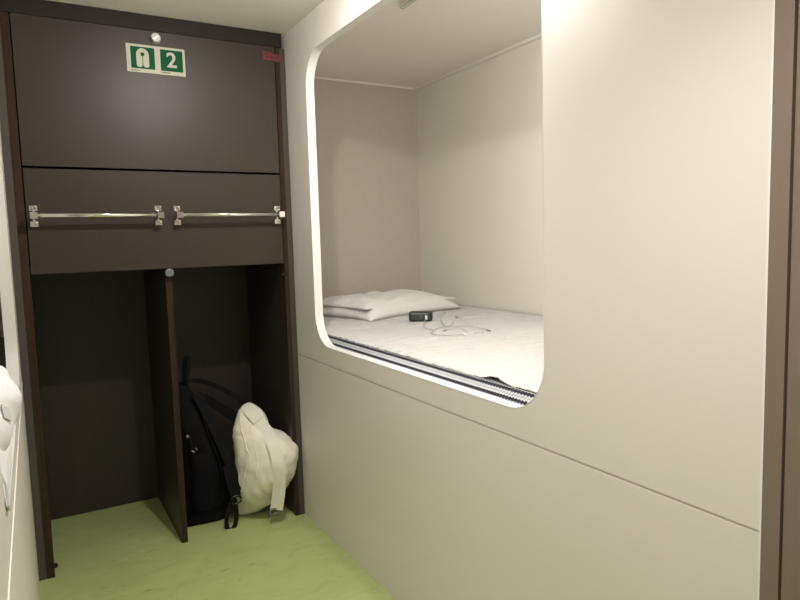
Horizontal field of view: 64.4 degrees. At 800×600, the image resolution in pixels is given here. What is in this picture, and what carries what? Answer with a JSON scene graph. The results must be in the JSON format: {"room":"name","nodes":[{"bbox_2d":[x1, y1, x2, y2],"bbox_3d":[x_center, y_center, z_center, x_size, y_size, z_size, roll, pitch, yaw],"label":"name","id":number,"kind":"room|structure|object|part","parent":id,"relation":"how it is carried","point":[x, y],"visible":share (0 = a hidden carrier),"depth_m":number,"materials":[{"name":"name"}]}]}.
{"room":"ship cabin","nodes":[
{"label":"ship cabin","id":0,"kind":"room"},
{"bbox_2d":[0,129,39,599],"bbox_3d":[-0.674,0.095,1.030,0.033,2.100,4.240,-5,6,-30],"label":"wall","id":1,"kind":"structure","parent":0,"point":[24,585],"depth_m":1.45,"materials":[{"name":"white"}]},
{"bbox_2d":[0,150,19,510],"bbox_3d":[-0.947,-0.273,1.450,0.035,1.158,1.348,-5,6,-30],"label":"trim","id":2,"kind":"structure","parent":1,"relation":"attached to","point":[6,292],"depth_m":2.05,"materials":[{"name":"white"}]},
{"bbox_2d":[8,382,22,599],"bbox_3d":[-0.474,0.416,0.761,0.004,0.005,3.531,-5,6,-30],"label":"trim","id":3,"kind":"structure","parent":1,"relation":"attached to","point":[22,382],"depth_m":1.12,"materials":[{"name":"white"}]},
{"bbox_2d":[0,79,420,336],"bbox_3d":[-1.280,-0.351,3.112,3.222,1.630,0.020,-5,6,-30],"label":"wall","id":4,"kind":"structure","parent":0,"point":[366,135],"depth_m":3.71,"materials":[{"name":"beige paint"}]},
{"bbox_2d":[314,76,413,89],"bbox_3d":[-0.367,-1.233,3.556,1.032,0.010,0.012,-5,6,-30],"label":"trim","id":5,"kind":"structure","parent":4,"relation":"attached to","point":[320,78],"depth_m":3.64,"materials":[{"name":"white paint"}]},
{"bbox_2d":[39,497,394,599],"bbox_3d":[-0.138,1.126,1.337,1.132,0.040,4.193,-5,6,-30],"label":"floor","id":6,"kind":"structure","parent":0,"point":[131,551],"depth_m":2.47,"materials":[{"name":"green carpet"}]},
{"bbox_2d":[0,0,304,580],"bbox_3d":[-1.047,-0.056,2.746,1.049,2.099,0.664,-5,6,-30],"label":"wardrobe","id":7,"kind":"object","parent":6,"relation":"on","point":[153,222],"visible":1,"depth_m":2.60,"materials":[{"name":"laminate"}]},
{"bbox_3d":[-1.480,0.005,2.530,0.027,2.042,0.578,-5,6,-30],"label":"panel","id":8,"kind":"part","parent":7,"relation":"part of","materials":[{"name":"brown wood"}]},
{"bbox_3d":[-1.099,-0.310,2.325,0.426,0.016,0.016,-5,6,-30],"label":"coat rail","id":9,"kind":"part","parent":7,"relation":"part of","materials":[{"name":"silver metal"}]},
{"bbox_3d":[-1.205,-0.049,3.030,0.954,2.040,0.016,-5,6,-30],"label":"panel","id":10,"kind":"part","parent":7,"relation":"part of","materials":[{"name":"brown wood"}]},
{"bbox_3d":[-0.935,-0.768,2.457,0.945,0.520,0.018,-5,6,-30],"label":"door","id":11,"kind":"part","parent":7,"relation":"part of","materials":[{"name":"grey laminate"}]},
{"bbox_3d":[-0.932,-0.998,2.419,0.038,0.038,0.021,-5,6,-30],"label":"knob","id":12,"kind":"part","parent":7,"relation":"part of","materials":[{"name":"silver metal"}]},
{"bbox_2d":[126,43,185,76],"bbox_3d":[-0.934,-0.919,2.433,0.213,0.103,0.003,-5,6,-30],"label":"safety sign","id":13,"kind":"object","parent":7,"relation":"attached to","point":[140,58],"visible":1,"depth_m":2.43,"materials":[{"name":"green plastic"}]},
{"bbox_3d":[-1.049,0.420,2.821,0.024,1.136,0.564,-5,6,-30],"label":"divider panel","id":14,"kind":"part","parent":7,"relation":"part of","materials":[{"name":"brown wood"}]},
{"bbox_3d":[-0.677,-0.345,2.567,0.417,0.016,0.016,-5,6,-30],"label":"coat rail","id":15,"kind":"part","parent":7,"relation":"part of","materials":[{"name":"silver metal"}]},
{"bbox_3d":[-0.636,-0.065,3.016,0.020,2.042,0.578,-5,6,-30],"label":"panel","id":16,"kind":"part","parent":7,"relation":"part of","materials":[{"name":"brown wood"}]},
{"bbox_2d":[262,50,280,61],"bbox_3d":[-0.536,-1.020,2.658,0.080,0.040,0.001,-5,6,-30],"label":"tape","id":17,"kind":"object","parent":7,"relation":"attached to","point":[266,55],"visible":1,"depth_m":2.66,"materials":[{"name":"red plastic"}]},
{"bbox_2d":[178,355,247,529],"bbox_3d":[-0.864,0.617,2.850,0.354,0.760,0.343,-1,5,5],"label":"backpack","id":18,"kind":"object","parent":6,"relation":"on","point":[212,486],"visible":0.78,"depth_m":2.76,"materials":[{"name":"black fabric"}]},
{"bbox_3d":[-0.942,0.307,2.793,0.029,0.129,0.040,3,7,40],"label":"carry handle","id":19,"kind":"part","parent":18,"relation":"part of","materials":[{"name":"black fabric"}]},
{"bbox_2d":[232,402,298,515],"bbox_3d":[-0.610,0.715,2.839,0.325,0.515,0.238,-1,6,11],"label":"canvas bag","id":20,"kind":"object","parent":6,"relation":"on","point":[266,457],"visible":0.95,"depth_m":2.75,"materials":[{"name":"beige fabric"}]},
{"bbox_2d":[48,0,540,86],"bbox_3d":[0.250,-1.052,1.461,2.159,0.050,4.310,-5,6,-30],"label":"ceiling","id":21,"kind":"structure","parent":0,"point":[419,43],"depth_m":2.73,"materials":[{"name":"white paint"}]},
{"bbox_2d":[400,0,416,8],"bbox_3d":[0.083,-1.123,2.318,0.014,0.020,0.306,-5,6,-30],"label":"framed panel","id":22,"kind":"object","parent":21,"relation":"attached to","point":[406,3],"visible":1,"depth_m":2.41,"materials":[{"name":"grey"}]},
{"bbox_2d":[416,38,542,315],"bbox_3d":[0.714,-0.388,2.901,0.020,1.630,2.380,-5,6,-30],"label":"wall","id":23,"kind":"structure","parent":0,"point":[479,127],"depth_m":3.32,"materials":[{"name":"white"}]},
{"bbox_2d":[413,34,540,89],"bbox_3d":[0.673,-1.192,2.814,0.022,0.012,2.340,-5,6,-30],"label":"trim","id":24,"kind":"structure","parent":23,"relation":"attached to","point":[538,36],"depth_m":3.24,"materials":[{"name":"white paint"}]},
{"bbox_3d":[0.272,0.432,2.708,1.054,0.060,2.340,-5,6,-30],"label":"baseboard","id":25,"kind":"structure","parent":23,"relation":"attached to","visible":0},
{"bbox_2d":[327,334,535,404],"bbox_3d":[0.268,0.262,2.696,1.040,0.278,2.326,-5,6,-30],"label":"mattress","id":26,"kind":"object","parent":25,"relation":"on","point":[493,386],"visible":0.02,"depth_m":1.88,"materials":[{"name":"white fabric"}]},
{"bbox_2d":[323,305,543,392],"bbox_3d":[0.263,0.116,2.683,1.024,0.020,2.308,-5,6,-30],"label":"sheet","id":27,"kind":"object","parent":26,"relation":"on","point":[512,352],"visible":0.36,"depth_m":2.37,"materials":[{"name":"grey fabric"}]},
{"bbox_2d":[322,289,459,321],"bbox_3d":[-0.082,0.008,3.359,0.504,0.104,0.674,4,8,45],"label":"pillow","id":28,"kind":"object","parent":27,"relation":"on","point":[373,305],"visible":0.97,"depth_m":3.19,"materials":[{"name":"white fabric"}]},
{"bbox_2d":[409,311,432,320],"bbox_3d":[0.096,0.074,2.927,0.108,0.042,0.066,-1,5,6],"label":"bank","id":29,"kind":"object","parent":27,"relation":"on","point":[413,315],"visible":1,"depth_m":2.90,"materials":[{"name":"black plastic"}]},
{"bbox_2d":[424,312,490,335],"bbox_3d":[0.191,0.090,2.829,0.246,0.031,0.786,-3,5,-10],"label":"charging cable","id":30,"kind":"object","parent":27,"relation":"on","point":[463,334],"visible":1,"depth_m":2.64,"materials":[{"name":"white plastic"}]},
{"bbox_2d":[281,0,772,599],"bbox_3d":[-0.106,-0.032,2.204,0.033,2.100,2.768,-5,6,-30],"label":"wall","id":31,"kind":"structure","parent":0,"point":[632,469],"depth_m":1.27,"materials":[{"name":"white"}]},
{"bbox_2d":[306,0,543,407],"bbox_3d":[-0.008,-0.350,1.990,0.035,1.158,1.348,-5,6,-30],"label":"trim","id":32,"kind":"structure","parent":31,"relation":"attached to","point":[310,102],"depth_m":2.52,"materials":[{"name":"white plastic"}]},
{"bbox_2d":[757,0,774,599],"bbox_3d":[0.590,0.061,1.008,0.034,2.100,0.005,-5,6,-30],"label":"trim","id":33,"kind":"structure","parent":31,"relation":"attached to","point":[773,3],"depth_m":0.99,"materials":[{"name":"white"}]},
{"bbox_2d":[759,0,798,599],"bbox_3d":[0.603,0.062,0.995,0.049,2.100,0.029,-5,6,-30],"label":"trim","id":34,"kind":"structure","parent":31,"relation":"attached to","point":[786,11],"depth_m":0.97,"materials":[{"name":"brown laminate"}]},
{"bbox_3d":[-2.089,-0.156,1.289,0.020,1.630,2.380,-5,6,-30],"label":"wall","id":35,"kind":"structure","parent":0,"visible":0},
{"bbox_3d":[-1.604,0.587,1.629,1.050,0.060,2.340,-5,6,-30],"label":"baseboard","id":36,"kind":"structure","parent":35,"relation":"attached to","visible":0},
{"bbox_2d":[0,337,5,367],"bbox_3d":[-1.609,0.418,1.616,1.034,0.278,2.326,-5,6,-30],"label":"mattress","id":37,"kind":"object","parent":36,"relation":"on","point":[2,343],"visible":0.02,"depth_m":2.39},
{"bbox_2d":[0,365,21,510],"bbox_3d":[-0.859,0.219,1.122,0.350,0.223,0.587,-5,6,-30],"label":"duvet","id":38,"kind":"object","parent":37,"relation":"on","point":[10,395],"visible":0.99,"depth_m":1.08,"materials":[{"name":"white fabric"}]},
{"bbox_3d":[1.188,0.142,-0.019,0.033,2.100,0.555,-5,6,-30],"label":"wall","id":39,"kind":"structure","parent":0,"visible":0},
{"bbox_2d":[781,0,799,599],"bbox_3d":[0.832,0.115,0.605,0.047,2.044,0.873,-5,6,-30],"label":"door","id":40,"kind":"structure","parent":39,"relation":"in","point":[790,579],"depth_m":0.97,"materials":[{"name":"brown laminate"}]}
]}

